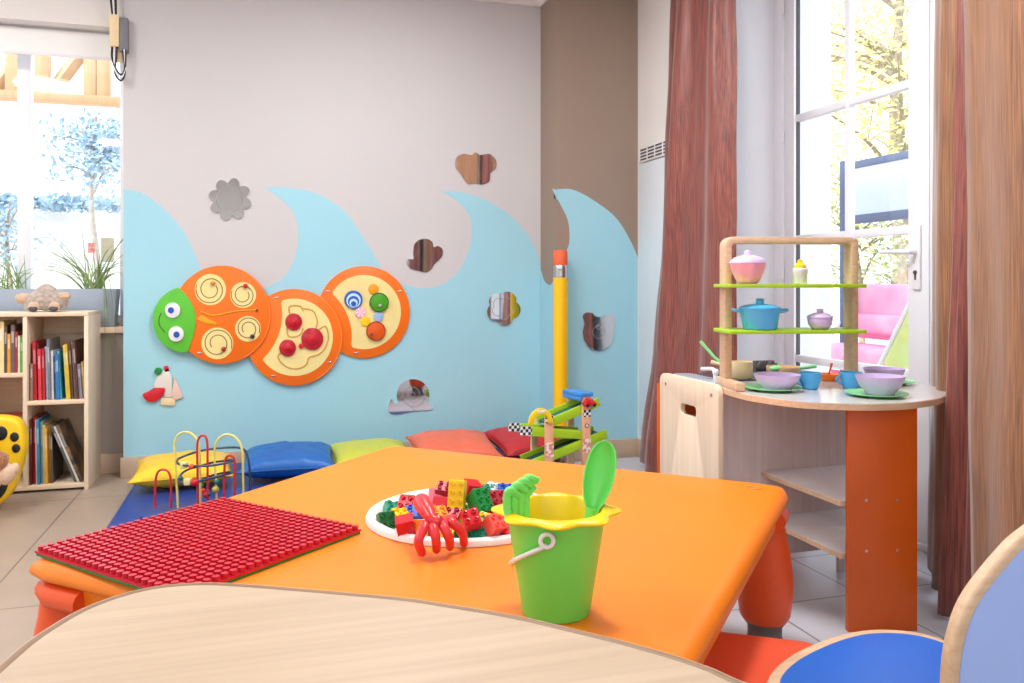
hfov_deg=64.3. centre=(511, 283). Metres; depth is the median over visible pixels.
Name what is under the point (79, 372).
book
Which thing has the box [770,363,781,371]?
pepper
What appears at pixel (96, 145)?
tree
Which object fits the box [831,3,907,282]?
tree
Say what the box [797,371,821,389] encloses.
cup
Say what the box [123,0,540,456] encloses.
wall
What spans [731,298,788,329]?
pot
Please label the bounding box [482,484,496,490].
brick
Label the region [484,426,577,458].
cushion
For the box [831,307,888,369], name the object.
ground
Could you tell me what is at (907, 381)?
plate
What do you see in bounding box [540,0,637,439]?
wall pillar
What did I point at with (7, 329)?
book
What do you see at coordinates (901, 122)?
tree
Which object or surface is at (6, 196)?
climbing plant
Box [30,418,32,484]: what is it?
book
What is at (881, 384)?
bowl
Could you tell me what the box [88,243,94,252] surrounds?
window sticker
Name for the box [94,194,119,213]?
climbing plant
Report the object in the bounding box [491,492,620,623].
bucket
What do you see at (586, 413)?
print
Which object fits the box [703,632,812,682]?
stool
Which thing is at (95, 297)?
potted plant
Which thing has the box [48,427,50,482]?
book
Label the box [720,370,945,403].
countertop
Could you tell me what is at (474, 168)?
wall mirror
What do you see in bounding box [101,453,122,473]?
baseboard
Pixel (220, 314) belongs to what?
panel
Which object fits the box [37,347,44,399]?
book
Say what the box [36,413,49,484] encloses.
book
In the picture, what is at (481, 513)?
brick
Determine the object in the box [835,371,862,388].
cup
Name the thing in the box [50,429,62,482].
book
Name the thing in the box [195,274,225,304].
spiral maze
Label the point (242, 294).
spiral maze
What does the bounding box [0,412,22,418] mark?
book
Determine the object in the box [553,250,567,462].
pencil
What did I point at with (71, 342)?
book
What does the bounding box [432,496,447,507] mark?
brick
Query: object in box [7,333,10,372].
book
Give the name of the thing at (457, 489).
brick
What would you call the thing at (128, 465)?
baseboard
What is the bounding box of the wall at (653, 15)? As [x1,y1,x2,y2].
[638,0,830,438]
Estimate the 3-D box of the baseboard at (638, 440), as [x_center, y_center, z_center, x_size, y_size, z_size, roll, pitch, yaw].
[0.817,0.900,4.076,0.012,0.100,0.857,0,0,-17]
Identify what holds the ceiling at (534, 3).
attached to the wall at (345, 124)
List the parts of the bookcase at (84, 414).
shelf, panel, panel, shelf, panel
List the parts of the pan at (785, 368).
handle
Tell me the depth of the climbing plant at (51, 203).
11.08 m
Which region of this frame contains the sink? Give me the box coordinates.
[674,367,718,383]
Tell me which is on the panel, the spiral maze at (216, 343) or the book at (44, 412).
the spiral maze at (216, 343)
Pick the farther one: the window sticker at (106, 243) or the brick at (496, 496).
the window sticker at (106, 243)
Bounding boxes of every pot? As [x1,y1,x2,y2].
[729,250,766,283]
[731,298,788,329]
[807,309,833,329]
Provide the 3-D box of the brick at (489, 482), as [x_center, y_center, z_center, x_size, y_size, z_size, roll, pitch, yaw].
[-0.047,0.506,1.967,0.043,0.058,0.044,0,0,14]
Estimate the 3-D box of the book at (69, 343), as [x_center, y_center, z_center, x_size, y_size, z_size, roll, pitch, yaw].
[-2.079,0.403,3.881,0.025,0.260,0.200,0,0,-17]
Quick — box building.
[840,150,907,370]
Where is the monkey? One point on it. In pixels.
(8, 471)
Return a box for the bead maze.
[140,431,250,519]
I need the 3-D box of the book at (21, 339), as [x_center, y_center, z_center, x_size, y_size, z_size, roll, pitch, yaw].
[-2.265,0.324,3.812,0.012,0.158,0.200,0,0,-17]
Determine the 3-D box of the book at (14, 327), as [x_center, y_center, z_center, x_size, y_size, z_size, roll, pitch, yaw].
[-2.299,0.294,3.801,0.016,0.219,0.200,0,0,-17]
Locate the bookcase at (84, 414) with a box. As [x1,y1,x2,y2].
[0,310,100,490]
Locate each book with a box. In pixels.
[0,320,16,372]
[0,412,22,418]
[4,325,10,372]
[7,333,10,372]
[11,323,22,372]
[15,330,22,372]
[18,335,22,372]
[20,337,22,372]
[30,363,33,400]
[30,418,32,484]
[32,339,46,399]
[33,411,47,483]
[35,420,36,483]
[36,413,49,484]
[37,341,46,399]
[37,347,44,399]
[40,415,53,482]
[41,348,45,399]
[42,418,55,483]
[44,421,56,483]
[45,346,47,398]
[47,336,59,399]
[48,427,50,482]
[50,348,62,399]
[50,418,76,481]
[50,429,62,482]
[54,356,55,398]
[54,421,78,481]
[55,354,59,399]
[55,418,83,481]
[57,349,65,398]
[63,345,67,398]
[64,343,70,398]
[68,342,73,398]
[71,342,74,397]
[72,338,83,398]
[77,363,82,398]
[81,361,83,397]
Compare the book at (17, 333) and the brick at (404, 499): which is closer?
the brick at (404, 499)
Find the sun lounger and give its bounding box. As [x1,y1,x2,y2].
[877,303,907,378]
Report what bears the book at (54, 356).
on the bookcase at (84, 414)
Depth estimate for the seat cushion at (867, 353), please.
5.37 m
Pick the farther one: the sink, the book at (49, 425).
the book at (49, 425)
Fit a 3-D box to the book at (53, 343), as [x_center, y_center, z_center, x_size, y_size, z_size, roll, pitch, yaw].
[-2.160,0.393,3.844,0.017,0.280,0.200,0,0,-17]
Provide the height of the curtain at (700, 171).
2.462 m
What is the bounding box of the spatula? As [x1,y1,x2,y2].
[699,340,719,361]
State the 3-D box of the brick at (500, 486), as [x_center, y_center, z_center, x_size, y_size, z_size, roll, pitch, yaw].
[-0.017,0.505,1.945,0.044,0.061,0.052,0,0,-17]
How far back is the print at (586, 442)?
3.48 m
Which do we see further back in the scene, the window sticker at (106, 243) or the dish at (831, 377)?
the window sticker at (106, 243)
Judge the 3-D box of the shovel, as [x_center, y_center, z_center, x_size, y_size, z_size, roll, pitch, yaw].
[0.134,0.374,1.336,0.076,0.231,0.044,0,0,-17]
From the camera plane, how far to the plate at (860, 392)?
2.30 m
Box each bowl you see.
[754,372,800,389]
[855,373,905,395]
[863,366,905,374]
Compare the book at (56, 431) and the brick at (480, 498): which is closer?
the brick at (480, 498)
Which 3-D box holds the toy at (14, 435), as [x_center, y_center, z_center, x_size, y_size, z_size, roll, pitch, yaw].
[-2.264,0.747,3.399,0.429,0.402,0.097,0,0,-17]
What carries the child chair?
on the floor
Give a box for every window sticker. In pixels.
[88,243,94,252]
[101,238,113,261]
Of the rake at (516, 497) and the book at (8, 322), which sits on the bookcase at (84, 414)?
the book at (8, 322)
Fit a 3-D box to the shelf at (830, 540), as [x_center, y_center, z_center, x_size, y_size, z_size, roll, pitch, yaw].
[1.007,0.749,2.443,0.315,0.014,0.422,0,0,-17]
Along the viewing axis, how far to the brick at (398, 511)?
1.80 m
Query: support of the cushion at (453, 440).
on the floor mat
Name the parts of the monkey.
arm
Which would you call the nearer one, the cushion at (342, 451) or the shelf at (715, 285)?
the shelf at (715, 285)
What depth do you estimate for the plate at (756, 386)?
2.42 m
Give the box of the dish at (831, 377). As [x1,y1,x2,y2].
[821,372,839,380]
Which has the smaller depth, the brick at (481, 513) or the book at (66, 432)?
the brick at (481, 513)
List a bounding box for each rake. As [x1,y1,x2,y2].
[413,493,467,556]
[503,474,539,517]
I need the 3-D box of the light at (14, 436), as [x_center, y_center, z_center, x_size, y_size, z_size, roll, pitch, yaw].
[-2.082,0.640,3.410,0.034,0.040,0.012,0,0,-17]
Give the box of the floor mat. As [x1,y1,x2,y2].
[107,447,506,529]
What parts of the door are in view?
handle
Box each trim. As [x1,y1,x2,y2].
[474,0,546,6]
[736,0,773,360]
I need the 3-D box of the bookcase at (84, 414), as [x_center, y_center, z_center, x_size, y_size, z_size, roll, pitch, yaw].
[-2.265,0.540,3.833,0.548,0.820,0.300,0,0,-17]
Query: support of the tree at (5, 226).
on the ground at (835, 311)
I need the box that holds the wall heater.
[639,140,664,433]
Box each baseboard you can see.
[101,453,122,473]
[120,441,495,477]
[558,438,638,461]
[637,439,640,457]
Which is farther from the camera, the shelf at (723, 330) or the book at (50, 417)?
the book at (50, 417)
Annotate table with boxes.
[0,582,745,682]
[29,446,793,663]
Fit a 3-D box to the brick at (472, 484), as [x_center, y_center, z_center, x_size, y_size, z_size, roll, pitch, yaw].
[-0.098,0.496,1.953,0.046,0.059,0.048,0,0,-28]
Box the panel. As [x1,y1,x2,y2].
[153,266,409,385]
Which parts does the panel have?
wand cord, inset panel, inset panel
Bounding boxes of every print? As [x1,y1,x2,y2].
[546,442,553,457]
[583,409,590,416]
[583,438,590,452]
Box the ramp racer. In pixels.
[508,388,607,464]
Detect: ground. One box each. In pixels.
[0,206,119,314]
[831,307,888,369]
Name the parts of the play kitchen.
orange panel, panel, hob plate, cooker knob, cooker knob, panel, rack frame, orange panel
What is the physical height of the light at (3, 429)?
0.060 m
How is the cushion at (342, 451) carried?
on the floor mat
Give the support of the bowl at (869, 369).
on the plate at (907, 381)
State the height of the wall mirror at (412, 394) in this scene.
0.186 m
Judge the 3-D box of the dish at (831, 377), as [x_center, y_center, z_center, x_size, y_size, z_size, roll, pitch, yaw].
[1.048,0.307,2.686,0.076,0.022,0.076,0,0,0]
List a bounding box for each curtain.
[640,0,736,472]
[927,0,1023,616]
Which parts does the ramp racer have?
post, post, post, post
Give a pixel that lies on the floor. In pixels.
(31, 519)
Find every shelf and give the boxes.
[714,284,866,287]
[714,327,866,333]
[761,471,844,505]
[785,528,844,558]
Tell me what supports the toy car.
on the ramp racer
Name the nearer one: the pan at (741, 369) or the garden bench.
the pan at (741, 369)
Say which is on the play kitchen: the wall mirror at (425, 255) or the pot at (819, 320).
the pot at (819, 320)
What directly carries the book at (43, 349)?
on the bookcase at (84, 414)
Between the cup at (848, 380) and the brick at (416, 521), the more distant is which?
the cup at (848, 380)
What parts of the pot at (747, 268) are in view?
lid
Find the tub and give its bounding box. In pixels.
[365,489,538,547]
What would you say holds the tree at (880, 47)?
on the ground at (835, 311)
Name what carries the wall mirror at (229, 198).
attached to the wall at (345, 124)
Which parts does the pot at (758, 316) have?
handle, lid, handle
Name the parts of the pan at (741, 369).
handle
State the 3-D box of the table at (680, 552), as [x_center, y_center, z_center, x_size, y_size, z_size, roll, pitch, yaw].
[-0.105,0.739,1.862,1.288,0.422,1.288,0,0,26]
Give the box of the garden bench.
[831,277,907,378]
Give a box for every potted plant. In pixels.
[0,252,38,310]
[38,233,122,393]
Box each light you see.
[0,426,7,439]
[10,432,18,441]
[12,444,19,452]
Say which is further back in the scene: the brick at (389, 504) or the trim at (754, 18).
the trim at (754, 18)
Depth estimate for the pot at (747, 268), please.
2.43 m
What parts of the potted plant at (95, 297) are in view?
planter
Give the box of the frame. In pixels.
[0,53,119,107]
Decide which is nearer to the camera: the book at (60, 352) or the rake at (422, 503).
the rake at (422, 503)
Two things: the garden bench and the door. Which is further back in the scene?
the garden bench
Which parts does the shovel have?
handle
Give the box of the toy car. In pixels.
[582,398,596,406]
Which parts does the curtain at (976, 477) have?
panel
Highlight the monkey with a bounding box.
[0,450,19,485]
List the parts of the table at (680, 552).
leg, leg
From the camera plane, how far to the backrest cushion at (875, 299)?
5.62 m
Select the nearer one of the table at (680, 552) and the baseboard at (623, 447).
the table at (680, 552)
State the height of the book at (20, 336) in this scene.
0.167 m
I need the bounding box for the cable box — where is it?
[109,0,128,80]
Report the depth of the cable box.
3.95 m
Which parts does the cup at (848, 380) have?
handle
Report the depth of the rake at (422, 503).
1.58 m
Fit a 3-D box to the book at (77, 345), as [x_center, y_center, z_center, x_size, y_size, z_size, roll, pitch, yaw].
[-2.055,0.398,3.875,0.026,0.270,0.200,0,0,-17]
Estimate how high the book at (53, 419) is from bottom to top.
0.270 m
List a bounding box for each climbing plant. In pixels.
[0,192,16,210]
[34,192,88,212]
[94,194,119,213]
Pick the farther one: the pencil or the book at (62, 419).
the pencil
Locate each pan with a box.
[710,360,752,378]
[766,364,816,373]
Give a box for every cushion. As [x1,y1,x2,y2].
[127,450,232,487]
[237,441,334,478]
[331,438,404,463]
[406,428,503,456]
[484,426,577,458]
[831,343,891,365]
[858,284,907,340]
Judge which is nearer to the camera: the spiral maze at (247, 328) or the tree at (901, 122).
the spiral maze at (247, 328)
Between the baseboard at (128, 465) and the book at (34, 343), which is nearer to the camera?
the book at (34, 343)
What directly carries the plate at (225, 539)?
on the plate at (355, 534)
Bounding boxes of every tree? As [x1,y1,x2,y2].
[0,182,62,288]
[34,107,119,275]
[831,0,907,283]
[831,0,907,344]
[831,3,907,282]
[831,85,906,342]
[861,74,907,282]
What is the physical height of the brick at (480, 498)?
0.070 m
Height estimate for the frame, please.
3.309 m
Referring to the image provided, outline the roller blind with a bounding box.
[0,25,111,60]
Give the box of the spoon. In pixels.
[825,363,832,374]
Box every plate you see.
[34,497,360,587]
[36,532,359,588]
[745,383,801,391]
[844,388,908,397]
[903,379,915,384]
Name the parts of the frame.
post, post, post, post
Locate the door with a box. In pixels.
[774,0,934,552]
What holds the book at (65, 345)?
on the bookcase at (84, 414)
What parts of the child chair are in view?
seat, backrest, blue panel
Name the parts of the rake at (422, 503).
handle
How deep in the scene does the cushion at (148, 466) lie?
3.56 m
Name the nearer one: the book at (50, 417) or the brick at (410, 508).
the brick at (410, 508)
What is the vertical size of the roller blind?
0.138 m
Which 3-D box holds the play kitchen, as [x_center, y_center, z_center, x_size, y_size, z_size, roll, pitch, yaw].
[0.950,0.402,2.578,0.678,1.096,0.818,0,0,-17]
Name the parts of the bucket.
handle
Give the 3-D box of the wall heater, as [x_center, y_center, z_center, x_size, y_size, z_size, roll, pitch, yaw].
[0.807,0.037,4.080,0.028,1.545,0.740,0,0,-17]
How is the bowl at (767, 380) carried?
on the plate at (756, 386)
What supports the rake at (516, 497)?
in the bucket
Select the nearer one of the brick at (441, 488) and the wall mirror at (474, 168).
the brick at (441, 488)
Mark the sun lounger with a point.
(897, 356)
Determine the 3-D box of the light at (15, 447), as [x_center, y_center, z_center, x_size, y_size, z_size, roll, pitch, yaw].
[-2.076,0.688,3.411,0.032,0.038,0.012,0,0,-17]
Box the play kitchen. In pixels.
[657,237,945,631]
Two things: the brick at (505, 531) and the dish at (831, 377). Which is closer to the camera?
the brick at (505, 531)
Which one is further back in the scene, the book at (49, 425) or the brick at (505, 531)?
the book at (49, 425)
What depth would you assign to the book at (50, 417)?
3.76 m
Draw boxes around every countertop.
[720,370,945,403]
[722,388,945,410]
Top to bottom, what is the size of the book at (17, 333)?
0.186 m
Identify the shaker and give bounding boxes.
[792,259,807,283]
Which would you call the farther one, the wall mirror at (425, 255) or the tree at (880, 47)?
the tree at (880, 47)
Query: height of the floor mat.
0.049 m
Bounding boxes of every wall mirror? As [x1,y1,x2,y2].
[209,178,250,220]
[388,379,432,413]
[406,239,442,271]
[455,152,496,183]
[487,292,520,324]
[582,312,614,350]
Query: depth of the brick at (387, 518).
1.77 m
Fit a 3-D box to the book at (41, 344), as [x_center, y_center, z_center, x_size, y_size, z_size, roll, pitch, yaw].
[-2.213,0.404,3.853,0.013,0.260,0.200,0,0,-17]
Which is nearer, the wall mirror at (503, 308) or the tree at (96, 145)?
the wall mirror at (503, 308)
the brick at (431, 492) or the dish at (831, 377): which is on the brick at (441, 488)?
the brick at (431, 492)
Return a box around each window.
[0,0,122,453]
[17,54,122,324]
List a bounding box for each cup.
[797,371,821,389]
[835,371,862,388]
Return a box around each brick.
[376,510,395,528]
[383,500,397,511]
[391,507,409,515]
[395,512,415,536]
[397,494,414,507]
[405,504,423,518]
[413,519,427,535]
[428,488,443,500]
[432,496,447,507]
[434,505,448,516]
[435,481,448,496]
[439,527,454,537]
[446,507,461,520]
[447,480,466,510]
[459,507,481,531]
[464,478,482,502]
[466,487,493,512]
[468,516,486,537]
[479,511,489,520]
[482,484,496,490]
[482,514,507,536]
[487,481,498,489]
[489,489,503,505]
[497,483,510,489]
[500,524,509,535]
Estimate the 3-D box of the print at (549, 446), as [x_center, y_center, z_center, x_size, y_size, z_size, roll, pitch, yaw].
[0.157,0.691,3.396,0.039,0.060,0.002,0,0,-28]
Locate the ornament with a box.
[143,366,182,405]
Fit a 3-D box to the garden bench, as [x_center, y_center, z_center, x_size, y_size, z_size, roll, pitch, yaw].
[2.620,0.470,5.104,0.548,1.040,1.680,0,0,-17]
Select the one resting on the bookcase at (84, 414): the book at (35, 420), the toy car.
the book at (35, 420)
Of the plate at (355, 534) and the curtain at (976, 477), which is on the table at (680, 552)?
the plate at (355, 534)
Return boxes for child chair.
[767,524,1023,682]
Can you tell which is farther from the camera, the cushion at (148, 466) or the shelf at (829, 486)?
the cushion at (148, 466)
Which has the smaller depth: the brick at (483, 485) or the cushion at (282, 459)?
the brick at (483, 485)
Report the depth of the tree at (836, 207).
10.54 m
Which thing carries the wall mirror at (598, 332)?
attached to the wall pillar
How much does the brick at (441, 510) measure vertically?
0.038 m
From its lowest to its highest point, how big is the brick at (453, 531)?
0.039 m
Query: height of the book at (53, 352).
0.225 m
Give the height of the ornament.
0.200 m
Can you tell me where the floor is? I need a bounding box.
[0,457,949,663]
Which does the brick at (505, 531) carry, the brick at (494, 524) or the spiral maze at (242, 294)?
the brick at (494, 524)
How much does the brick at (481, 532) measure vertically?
0.053 m
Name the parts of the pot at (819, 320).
lid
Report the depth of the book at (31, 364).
3.73 m
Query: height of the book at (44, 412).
0.305 m
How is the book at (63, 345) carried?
on the bookcase at (84, 414)
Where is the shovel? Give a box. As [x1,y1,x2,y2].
[582,441,616,517]
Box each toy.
[0,414,28,503]
[15,284,69,311]
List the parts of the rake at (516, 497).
head plate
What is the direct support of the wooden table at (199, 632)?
on the floor
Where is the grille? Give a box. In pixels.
[639,140,664,163]
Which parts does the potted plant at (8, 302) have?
planter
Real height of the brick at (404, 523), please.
0.057 m
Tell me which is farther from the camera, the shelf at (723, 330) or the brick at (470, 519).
the shelf at (723, 330)
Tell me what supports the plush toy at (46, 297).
on the bookcase at (84, 414)
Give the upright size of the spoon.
0.046 m
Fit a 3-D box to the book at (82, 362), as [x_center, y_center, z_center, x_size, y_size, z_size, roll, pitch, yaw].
[-2.035,0.448,3.907,0.019,0.170,0.200,0,0,-17]
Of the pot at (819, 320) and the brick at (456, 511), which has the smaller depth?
the brick at (456, 511)
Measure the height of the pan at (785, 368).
0.034 m
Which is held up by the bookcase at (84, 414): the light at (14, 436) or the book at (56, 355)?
the book at (56, 355)
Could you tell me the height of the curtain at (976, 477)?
2.462 m
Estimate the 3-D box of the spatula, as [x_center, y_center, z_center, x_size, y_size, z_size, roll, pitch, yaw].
[0.704,0.245,2.798,0.124,0.102,0.032,0,0,16]
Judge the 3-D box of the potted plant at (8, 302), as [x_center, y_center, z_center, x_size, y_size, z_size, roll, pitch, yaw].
[-2.502,0.027,4.007,0.331,0.374,0.120,0,0,-17]
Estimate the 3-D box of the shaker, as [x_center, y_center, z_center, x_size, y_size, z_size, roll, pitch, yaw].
[0.873,-0.038,2.470,0.045,0.075,0.045,0,0,0]
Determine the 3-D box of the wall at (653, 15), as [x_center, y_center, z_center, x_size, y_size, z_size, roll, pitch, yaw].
[1.919,-0.360,1.459,0.580,2.620,7.480,0,0,-17]
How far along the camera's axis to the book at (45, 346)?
3.77 m
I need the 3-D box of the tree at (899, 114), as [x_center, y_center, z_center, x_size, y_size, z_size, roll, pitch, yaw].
[4.340,-2.180,8.787,5.668,6.348,4.444,0,0,-9]

